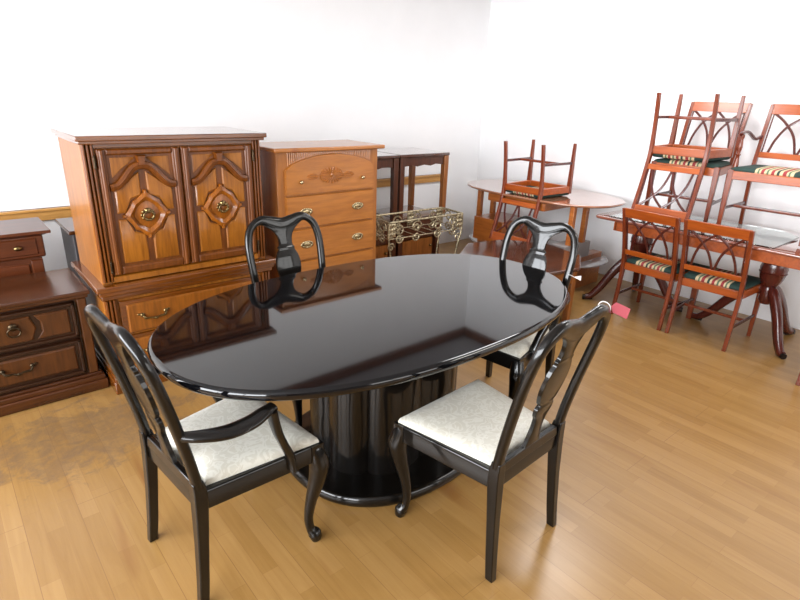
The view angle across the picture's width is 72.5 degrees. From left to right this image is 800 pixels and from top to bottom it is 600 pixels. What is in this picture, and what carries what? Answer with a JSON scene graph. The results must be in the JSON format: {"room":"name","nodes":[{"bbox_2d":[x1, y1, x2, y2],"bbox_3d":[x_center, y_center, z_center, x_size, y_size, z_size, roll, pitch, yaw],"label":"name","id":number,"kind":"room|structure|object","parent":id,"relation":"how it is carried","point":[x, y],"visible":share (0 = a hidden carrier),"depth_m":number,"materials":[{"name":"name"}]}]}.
{"room":"second-hand shop","nodes":[
{"label":"second-hand shop","id":0,"kind":"room"},
{"bbox_2d":[0,0,490,270],"bbox_3d":[-2.001,-1.333,3.982,7.850,2.800,0.150,-15,26,-38],"label":"wall","id":1,"kind":"structure","parent":0,"point":[389,73],"depth_m":4.35,"materials":[{"name":"white paint"}]},
{"bbox_2d":[0,174,439,220],"bbox_3d":[-2.175,-0.658,3.958,6.980,0.082,0.050,-15,26,-38],"label":"trim","id":2,"kind":"structure","parent":1,"relation":"attached to","point":[50,213],"depth_m":3.78,"materials":[{"name":"brown wood"}]},
{"bbox_2d":[0,238,799,599],"bbox_3d":[0.516,1.175,1.668,7.850,0.100,8.120,-15,26,-38],"label":"floor","id":3,"kind":"structure","parent":0,"point":[679,473],"depth_m":2.28,"materials":[{"name":"brown wood"}]},
{"bbox_2d":[0,217,50,277],"bbox_3d":[-2.454,0.002,3.198,0.775,0.826,0.410,-15,26,-38],"label":"chest","id":4,"kind":"object","parent":3,"relation":"on","point":[22,249],"visible":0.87,"depth_m":3.13,"materials":[{"name":"brown wood"}]},
{"bbox_2d":[0,268,108,416],"bbox_3d":[-2.129,0.239,2.933,0.843,0.590,0.510,-15,26,-38],"label":"chest","id":5,"kind":"object","parent":3,"relation":"on","point":[48,354],"visible":1,"depth_m":2.88,"materials":[{"name":"brown wood"}]},
{"bbox_2d":[55,217,79,278],"bbox_3d":[-1.739,-0.185,3.795,0.945,0.800,0.415,-15,26,-38],"label":"base cabinet","id":6,"kind":"object","parent":3,"relation":"on","point":[66,225],"visible":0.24,"depth_m":3.40,"materials":[{"name":"grey wood"}]},
{"bbox_2d":[51,126,275,394],"bbox_3d":[-1.359,-0.302,3.308,1.030,1.387,0.627,-15,26,-38],"label":"armoire","id":7,"kind":"object","parent":3,"relation":"on","point":[161,216],"visible":0.84,"depth_m":3.00,"materials":[{"name":"brown wood"}]},
{"bbox_2d":[84,304,329,599],"bbox_3d":[-0.645,0.451,1.912,0.609,1.011,0.606,21,28,40],"label":"armchair","id":8,"kind":"object","parent":3,"relation":"on","point":[227,449],"visible":0.92,"depth_m":1.79,"materials":[{"name":"black paint"}]},
{"bbox_2d":[244,212,325,426],"bbox_3d":[-0.468,0.102,2.854,0.550,1.011,0.606,-14,26,-36],"label":"dining chair","id":9,"kind":"object","parent":3,"relation":"on","point":[288,261],"visible":0.35,"depth_m":2.90,"materials":[{"name":"black paint"}]},
{"bbox_2d":[259,140,384,278],"bbox_3d":[-0.594,-0.460,3.938,0.857,1.288,0.467,-15,26,-38],"label":"dresser","id":10,"kind":"object","parent":3,"relation":"on","point":[334,182],"visible":0.47,"depth_m":3.67,"materials":[{"name":"brown wood"}]},
{"bbox_2d":[147,254,567,506],"bbox_3d":[-0.066,0.354,2.589,2.020,0.750,1.200,-15,26,-38],"label":"dining table","id":11,"kind":"object","parent":3,"relation":"on","point":[371,343],"visible":0.86,"depth_m":2.29,"materials":[{"name":"black wood"}]},
{"bbox_2d":[375,214,395,258],"bbox_3d":[-0.395,-0.484,5.060,0.550,0.555,0.500,-15,26,-38],"label":"end table","id":12,"kind":"object","parent":3,"relation":"on","point":[382,251],"visible":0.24,"depth_m":4.98,"materials":[{"name":"brown wood"}]},
{"bbox_2d":[377,152,399,220],"bbox_3d":[-0.405,-0.996,4.813,0.600,0.575,0.520,-15,26,-38],"label":"end table","id":13,"kind":"object","parent":12,"relation":"on","point":[387,160],"visible":0.21,"depth_m":4.75,"materials":[{"name":"brown wood"}]},
{"bbox_2d":[376,205,439,255],"bbox_3d":[0.034,-0.598,5.402,0.550,0.555,0.500,-15,26,-38],"label":"end table","id":14,"kind":"object","parent":3,"relation":"on","point":[426,244],"visible":0.38,"depth_m":5.24,"materials":[{"name":"brown wood"}]},
{"bbox_2d":[377,147,449,219],"bbox_3d":[0.061,-1.120,5.186,0.600,0.575,0.520,-15,26,-38],"label":"end table","id":15,"kind":"object","parent":14,"relation":"on","point":[412,157],"visible":0.69,"depth_m":5.03,"materials":[{"name":"brown wood"}]},
{"bbox_2d":[376,207,462,256],"bbox_3d":[0.132,-0.376,4.601,0.836,0.707,0.305,-13,25,-35],"label":"planter","id":16,"kind":"object","parent":3,"relation":"on","point":[391,227],"visible":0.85,"depth_m":4.50,"materials":[{"name":"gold metal"}]},
{"bbox_2d":[388,304,610,582],"bbox_3d":[0.351,0.433,2.051,0.550,1.011,0.606,-17,28,-41],"label":"dining chair","id":17,"kind":"object","parent":3,"relation":"on","point":[489,437],"visible":1,"depth_m":1.96,"materials":[{"name":"black paint"}]},
{"bbox_2d":[598,301,629,318],"bbox_3d":[0.730,0.035,1.850,0.111,0.060,0.036,3,21,3],"label":"price tag","id":18,"kind":"object","parent":17,"relation":"hanging from","point":[617,308],"visible":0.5,"depth_m":1.85,"materials":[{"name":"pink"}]},
{"bbox_2d":[460,239,580,321],"bbox_3d":[0.956,-0.151,4.447,0.925,0.452,0.925,-9,23,-26],"label":"coffee table","id":19,"kind":"object","parent":3,"relation":"on","point":[557,258],"visible":0.3,"depth_m":4.37,"materials":[{"name":"brown wood"}]},
{"bbox_2d":[481,216,578,399],"bbox_3d":[0.582,0.101,2.953,0.609,1.011,0.606,19,27,39],"label":"dining chair","id":20,"kind":"object","parent":3,"relation":"on","point":[515,357],"visible":0.39,"depth_m":2.89,"materials":[{"name":"black paint"}]},
{"bbox_2d":[467,179,625,288],"bbox_3d":[1.335,-0.671,5.369,0.900,0.800,1.600,-15,26,-38],"label":"table","id":21,"kind":"object","parent":3,"relation":"on","point":[592,259],"visible":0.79,"depth_m":5.04,"materials":[{"name":"orange wood"}]},
{"bbox_2d":[489,139,576,241],"bbox_3d":[1.197,-0.984,4.980,0.558,0.878,0.482,-15,27,-39],"label":"lattice chair","id":22,"kind":"object","parent":21,"relation":"on","point":[540,189],"visible":0.88,"depth_m":4.92,"materials":[{"name":"brown wood"}]},
{"bbox_2d":[611,208,700,330],"bbox_3d":[2.013,-0.276,4.272,0.558,0.878,0.482,-14,26,-36],"label":"lattice chair","id":23,"kind":"object","parent":3,"relation":"on","point":[655,265],"visible":0.96,"depth_m":4.14,"materials":[{"name":"brown wood"}]},
{"bbox_2d":[582,210,799,358],"bbox_3d":[2.405,-0.180,4.223,0.805,0.756,1.754,-15,26,-38],"label":"pedestal table","id":24,"kind":"object","parent":3,"relation":"on","point":[775,265],"visible":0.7,"depth_m":3.87,"materials":[{"name":"brown wood"}]},
{"bbox_2d":[609,213,798,248],"bbox_3d":[2.300,-0.570,4.163,0.640,0.007,1.170,-15,26,-38],"label":"sheet","id":25,"kind":"object","parent":24,"relation":"on","point":[764,237],"visible":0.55,"depth_m":3.93,"materials":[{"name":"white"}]},
{"bbox_2d":[644,101,752,222],"bbox_3d":[2.299,-1.066,4.220,0.482,0.878,0.558,21,28,41],"label":"lattice chair","id":26,"kind":"object","parent":25,"relation":"on","point":[715,169],"visible":0.63,"depth_m":4.17,"materials":[{"name":"brown wood"}]},
{"bbox_2d":[631,92,745,222],"bbox_3d":[2.149,-1.085,4.116,0.558,0.878,0.482,-16,27,-39],"label":"lattice chair","id":27,"kind":"object","parent":26,"relation":"on","point":[704,154],"visible":0.91,"depth_m":4.04,"materials":[{"name":"brown wood"}]},
{"bbox_2d":[717,104,799,245],"bbox_3d":[2.680,-0.895,3.801,0.558,0.878,0.584,-17,28,-40],"label":"armchair","id":28,"kind":"object","parent":25,"relation":"on","point":[786,176],"visible":0.99,"depth_m":3.86,"materials":[{"name":"brown wood"}]},
{"bbox_2d":[665,219,760,351],"bbox_3d":[2.302,-0.147,3.954,0.558,0.878,0.482,-16,27,-39],"label":"lattice chair","id":29,"kind":"object","parent":3,"relation":"on","point":[738,286],"visible":0.98,"depth_m":3.82,"materials":[{"name":"brown wood"}]},
{"bbox_2d":[795,373,799,385],"bbox_3d":[2.775,0.141,3.233,0.558,0.878,0.482,-15,26,-38],"label":"lattice chair","id":30,"kind":"object","parent":3,"relation":"on","point":[798,378],"visible":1,"depth_m":3.40,"materials":[{"name":"brown wood"}]},
{"bbox_2d":[473,0,799,329],"bbox_3d":[3.556,-0.944,3.457,0.150,2.800,7.970,-15,26,-38],"label":"wall","id":31,"kind":"structure","parent":0,"point":[560,74],"depth_m":4.89,"materials":[{"name":"white paint"}]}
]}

